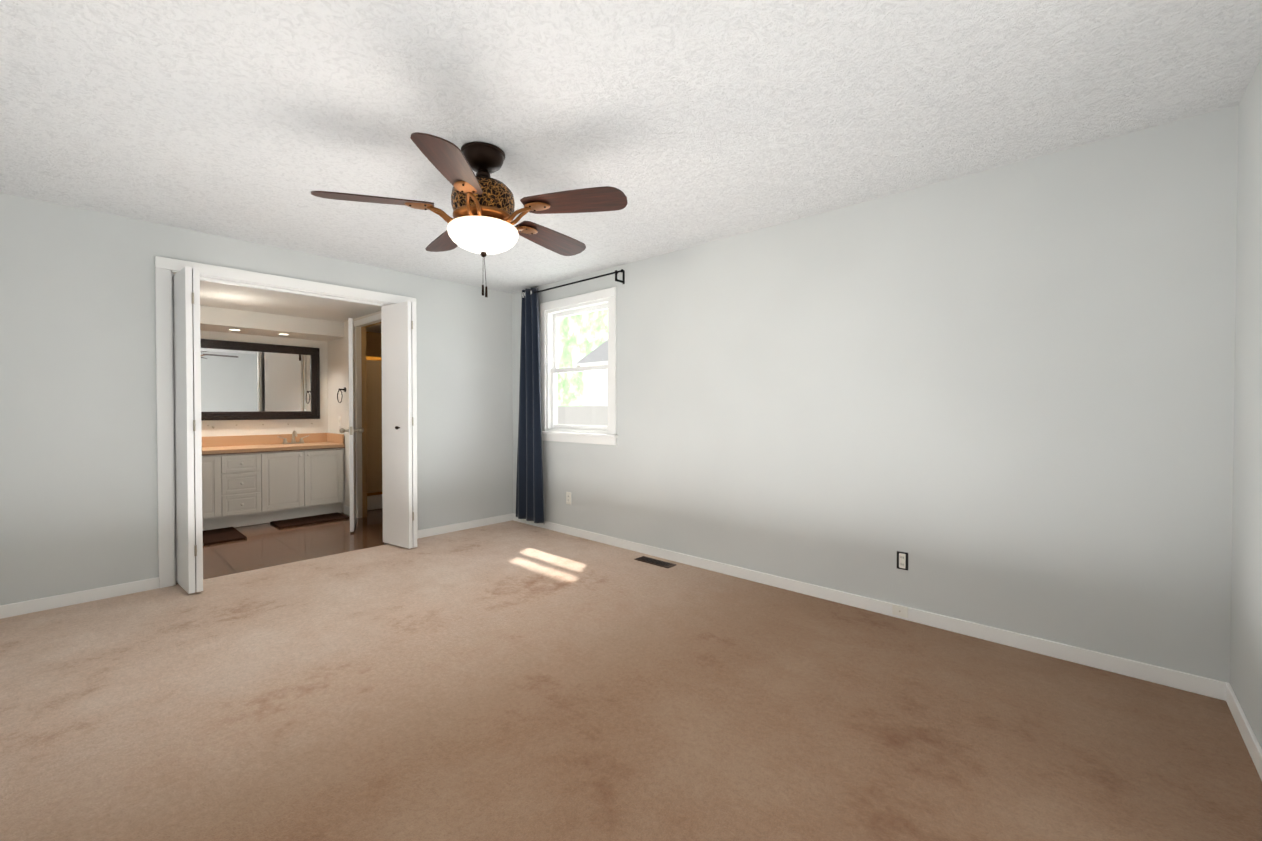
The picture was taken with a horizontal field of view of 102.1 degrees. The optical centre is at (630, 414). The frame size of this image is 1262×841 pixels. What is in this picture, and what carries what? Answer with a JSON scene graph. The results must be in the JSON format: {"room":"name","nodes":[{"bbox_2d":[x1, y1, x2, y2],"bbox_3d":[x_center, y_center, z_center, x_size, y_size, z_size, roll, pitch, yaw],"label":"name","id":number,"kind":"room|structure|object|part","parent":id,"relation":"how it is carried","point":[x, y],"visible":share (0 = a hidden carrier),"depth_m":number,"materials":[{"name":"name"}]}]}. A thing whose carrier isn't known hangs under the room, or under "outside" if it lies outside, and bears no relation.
{"room":"empty bedroom","nodes":[
{"label":"empty bedroom","id":0,"kind":"room"},
{"bbox_2d":[0,193,512,605],"bbox_3d":[-2.630,-0.067,4.093,0.120,2.440,3.893,1,1,42],"label":"wall","id":1,"kind":"structure","parent":0,"point":[78,465],"depth_m":3.27,"materials":[{"name":"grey paint"}]},
{"bbox_2d":[0,577,158,618],"bbox_3d":[-3.479,1.129,3.077,0.012,0.075,0.926,1,1,42],"label":"baseboard","id":2,"kind":"structure","parent":1,"relation":"attached to","point":[41,604],"depth_m":3.14,"materials":[{"name":"white wood"}]},
{"bbox_2d":[172,267,202,593],"bbox_3d":[-2.965,0.094,3.426,0.414,2.112,0.120,1,1,42],"label":"bifold door","id":3,"kind":"structure","parent":1,"relation":"in","point":[187,427],"depth_m":3.31,"materials":[{"name":"white wood"}]},
{"bbox_2d":[155,256,417,587],"bbox_3d":[-2.615,0.043,4.096,0.139,2.219,1.763,1,1,42],"label":"door frame","id":4,"kind":"structure","parent":1,"relation":"attached to","point":[166,269],"depth_m":3.44,"materials":[{"name":"white wood"}]},
{"bbox_2d":[381,301,416,548],"bbox_3d":[-2.007,0.080,4.481,0.410,2.112,0.196,1,1,42],"label":"bifold door","id":5,"kind":"structure","parent":1,"relation":"in","point":[399,424],"depth_m":4.39,"materials":[{"name":"white wood"}]},
{"bbox_2d":[418,514,511,537],"bbox_3d":[-1.633,1.102,5.105,0.012,0.075,1.031,1,1,42],"label":"baseboard","id":6,"kind":"structure","parent":1,"relation":"attached to","point":[428,532],"depth_m":5.06,"materials":[{"name":"white wood"}]},
{"bbox_2d":[200,306,343,340],"bbox_3d":[-4.280,-0.966,5.128,0.570,0.170,2.380,1,1,42],"label":"soffit","id":7,"kind":"structure","parent":0,"point":[214,319],"depth_m":5.34,"materials":[{"name":"white paint"}]},
{"bbox_2d":[176,508,387,584],"bbox_3d":[-3.281,1.182,5.079,2.390,0.076,3.810,1,1,42],"label":"floor","id":8,"kind":"structure","parent":0,"point":[264,545],"depth_m":4.54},
{"bbox_2d":[203,527,246,545],"bbox_3d":[-3.988,1.139,4.707,0.615,0.020,0.610,1,1,42],"label":"bath mat","id":9,"kind":"object","parent":8,"relation":"on","point":[220,535],"visible":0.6,"depth_m":4.74,"materials":[{"name":"brown fabric"}]},
{"bbox_2d":[202,446,344,530],"bbox_3d":[-4.271,0.758,5.142,0.590,0.764,2.374,1,1,42],"label":"bathroom vanity","id":10,"kind":"object","parent":8,"relation":"on","point":[247,480],"depth_m":5.32,"materials":[{"name":"white paint"}]},
{"bbox_2d":[202,442,344,453],"bbox_3d":[-4.280,0.362,5.144,0.568,0.045,2.374,1,1,42],"label":"countertop","id":11,"kind":"structure","parent":10,"relation":"on","point":[277,445],"depth_m":5.44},
{"bbox_2d":[277,430,308,443],"bbox_3d":[-3.830,0.253,5.809,0.156,0.155,0.313,1,1,42],"label":"faucet","id":12,"kind":"object","parent":11,"relation":"on","point":[294,433],"depth_m":5.83,"materials":[{"name":"silver metal"}]},
{"bbox_2d":[270,512,348,528],"bbox_3d":[-3.444,1.129,5.483,0.375,0.020,0.650,1,1,42],"label":"bath mat","id":13,"kind":"object","parent":8,"relation":"on","point":[300,521],"visible":0.98,"depth_m":5.42,"materials":[{"name":"brown fabric"}]},
{"bbox_2d":[366,356,382,509],"bbox_3d":[-3.036,0.212,6.508,0.568,1.820,1.109,1,1,42],"label":"shower enclosure","id":14,"kind":"object","parent":8,"relation":"on","point":[374,422],"depth_m":6.10,"materials":[{"name":"brown glass"}]},
{"bbox_2d":[200,281,380,332],"bbox_3d":[-3.326,-1.100,5.090,2.270,0.100,3.810,1,1,42],"label":"ceiling","id":15,"kind":"structure","parent":0,"point":[218,295],"depth_m":4.83,"materials":[{"name":"paint"}]},
{"bbox_2d":[200,330,381,436],"bbox_3d":[-4.121,0.035,5.828,0.120,2.190,3.810,1,1,42],"label":"wall","id":16,"kind":"structure","parent":0,"point":[277,426],"depth_m":5.87,"materials":[{"name":"white paint"}]},
{"bbox_2d":[200,339,319,428],"bbox_3d":[-4.351,-0.326,5.441,0.053,0.938,1.835,1,1,42],"label":"mirror","id":17,"kind":"object","parent":16,"relation":"attached to","point":[248,381],"visible":0.65,"depth_m":5.68,"materials":[{"name":"black mirror"}]},
{"bbox_2d":[202,434,325,445],"bbox_3d":[-4.482,0.282,5.327,0.022,0.110,2.374,1,1,42],"label":"backsplash","id":18,"kind":"structure","parent":16,"relation":"attached to","point":[243,440],"depth_m":5.68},
{"bbox_2d":[328,311,380,517],"bbox_3d":[-2.861,0.039,5.527,2.150,2.190,0.100,1,1,42],"label":"wall","id":19,"kind":"structure","parent":0,"point":[338,363],"depth_m":5.77,"materials":[{"name":"white paint"}]},
{"bbox_2d":[326,434,343,441],"bbox_3d":[-3.483,0.274,6.009,0.536,0.110,0.020,1,1,42],"label":"backsplash","id":20,"kind":"structure","parent":19,"relation":"attached to","point":[329,437],"depth_m":5.99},
{"bbox_2d":[337,387,345,402],"bbox_3d":[-3.278,-0.225,5.785,0.154,0.181,0.070,1,1,42],"label":"towel ring","id":21,"kind":"object","parent":19,"relation":"attached to","point":[344,389],"visible":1,"depth_m":5.78,"materials":[{"name":"black metal"}]},
{"bbox_2d":[344,505,349,515],"bbox_3d":[-3.169,1.084,5.744,0.320,0.095,0.012,1,1,42],"label":"baseboard","id":22,"kind":"structure","parent":19,"relation":"attached to","point":[347,510],"depth_m":5.75,"materials":[{"name":"white wood"}]},
{"bbox_2d":[339,318,363,531],"bbox_3d":[-2.887,0.095,5.225,0.692,2.063,0.350,1,1,42],"label":"door","id":23,"kind":"structure","parent":19,"relation":"attached to","point":[352,430],"depth_m":4.93,"materials":[{"name":"white wood"}]},
{"bbox_2d":[0,520,1261,840],"bbox_3d":[-0.629,1.216,2.370,5.180,0.080,4.013,1,1,42],"label":"floor carpet","id":24,"kind":"object","parent":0,"point":[512,680],"visible":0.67,"depth_m":1.98,"materials":[{"name":"beige carpet"}]},
{"bbox_2d":[634,556,675,567],"bbox_3d":[0.189,1.150,3.996,0.340,0.009,0.110,1,1,42],"label":"air vent register","id":25,"kind":"object","parent":24,"relation":"on","point":[660,563],"visible":1,"depth_m":3.97,"materials":[{"name":"brown metal"}]},
{"bbox_2d":[0,0,1261,292],"bbox_3d":[-0.674,-1.315,2.378,5.300,0.100,4.013,1,1,42],"label":"ceiling","id":26,"kind":"structure","parent":0,"point":[682,124],"depth_m":2.06,"materials":[{"name":"paint"}]},
{"bbox_2d":[311,132,627,296],"bbox_3d":[-0.709,-0.917,2.503,1.370,0.698,1.363,1,1,42],"label":"ceiling fan","id":27,"kind":"object","parent":26,"relation":"hanging from","point":[481,222],"visible":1,"depth_m":2.35,"materials":[{"name":"brown wood"}]},
{"bbox_3d":[-1.156,-0.972,2.302,0.500,0.006,0.172,-2,14,-20],"label":"blade","id":28,"kind":"part","parent":27,"relation":"part of","materials":[{"name":"brown wood"}]},
{"label":"blade","id":29,"kind":"part","parent":27,"relation":"part of","materials":[{"name":"brown wood"}]},
{"bbox_3d":[-0.698,-0.968,1.989,0.172,0.006,0.500,12,2,-2],"label":"blade","id":30,"kind":"part","parent":27,"relation":"part of","materials":[{"name":"brown wood"}]},
{"bbox_3d":[-0.712,-0.848,2.462,0.332,0.122,0.332,1,1,42],"label":"lamp shade","id":31,"kind":"part","parent":27,"relation":"part of","materials":[{"name":"white glass"}]},
{"bbox_3d":[-0.446,-0.979,2.850,0.172,0.006,0.500,-14,-9,33],"label":"blade","id":32,"kind":"part","parent":27,"relation":"part of","materials":[{"name":"brown wood"}]},
{"bbox_3d":[-0.259,-0.972,2.328,0.500,0.006,0.172,2,-11,16],"label":"blade","id":33,"kind":"part","parent":27,"relation":"part of","materials":[{"name":"brown wood"}]},
{"bbox_2d":[512,105,1238,682],"bbox_3d":[0.636,-0.064,3.834,5.300,2.440,0.120,1,1,42],"label":"wall","id":34,"kind":"structure","parent":0,"point":[998,397],"depth_m":2.70,"materials":[{"name":"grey paint"}]},
{"bbox_2d":[566,492,570,504],"bbox_3d":[-0.597,0.796,4.881,0.070,0.116,0.008,1,1,42],"label":"outlet","id":35,"kind":"object","parent":34,"relation":"attached to","point":[568,497],"visible":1,"depth_m":4.88,"materials":[{"name":"white plastic"}]},
{"bbox_2d":[516,269,624,522],"bbox_3d":[-0.620,-0.094,4.809,1.550,2.335,0.127,1,1,42],"label":"curtain","id":36,"kind":"object","parent":34,"relation":"attached to","point":[529,496],"visible":1,"depth_m":5.12,"materials":[{"name":"blue fabric"}]},
{"bbox_3d":[-1.029,-0.098,5.146,0.492,2.335,0.075,1,1,42],"label":"panel","id":37,"kind":"part","parent":36,"relation":"part of","materials":[{"name":"blue fabric"}]},
{"bbox_2d":[540,287,617,444],"bbox_3d":[-0.490,-0.428,4.824,1.085,1.377,0.165,1,1,42],"label":"window unit","id":38,"kind":"structure","parent":34,"relation":"in","point":[551,312],"depth_m":4.86,"materials":[{"name":"white"}]},
{"bbox_2d":[512,513,1219,698],"bbox_3d":[0.591,1.119,3.799,5.060,0.075,0.015,1,1,42],"label":"baseboard","id":39,"kind":"structure","parent":34,"relation":"attached to","point":[1170,677],"depth_m":2.76,"materials":[{"name":"white wood"}]},
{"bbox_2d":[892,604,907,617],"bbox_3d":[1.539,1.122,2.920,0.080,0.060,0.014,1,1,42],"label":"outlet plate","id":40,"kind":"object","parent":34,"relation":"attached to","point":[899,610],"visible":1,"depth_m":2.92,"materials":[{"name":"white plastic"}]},
{"bbox_2d":[897,551,907,569],"bbox_3d":[1.554,0.835,2.922,0.060,0.100,0.009,1,1,42],"label":"electrical outlet","id":41,"kind":"object","parent":34,"relation":"attached to","point":[902,560],"visible":1,"depth_m":2.92,"materials":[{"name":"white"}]},
{"bbox_2d":[1230,56,1261,747],"bbox_3d":[1.201,-0.022,0.607,0.120,2.440,3.893,1,1,42],"label":"wall","id":42,"kind":"structure","parent":0,"point":[1246,640],"depth_m":1.89,"materials":[{"name":"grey paint"}]},
{"bbox_2d":[1220,681,1261,780],"bbox_3d":[1.195,1.160,0.713,0.012,0.075,3.720,1,1,42],"label":"baseboard","id":43,"kind":"structure","parent":42,"relation":"attached to","point":[1227,694],"depth_m":1.86,"materials":[{"name":"white wood"}]},
{"label":"outside","id":44,"kind":"structure","parent":0,"visible":0},
{"bbox_2d":[557,309,607,425],"bbox_3d":[-4.079,-4.498,15.726,42.000,13.000,11.207,1,1,42],"label":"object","id":45,"kind":"structure","parent":44,"point":[593,340],"depth_m":20.79,"materials":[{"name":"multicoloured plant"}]}
]}

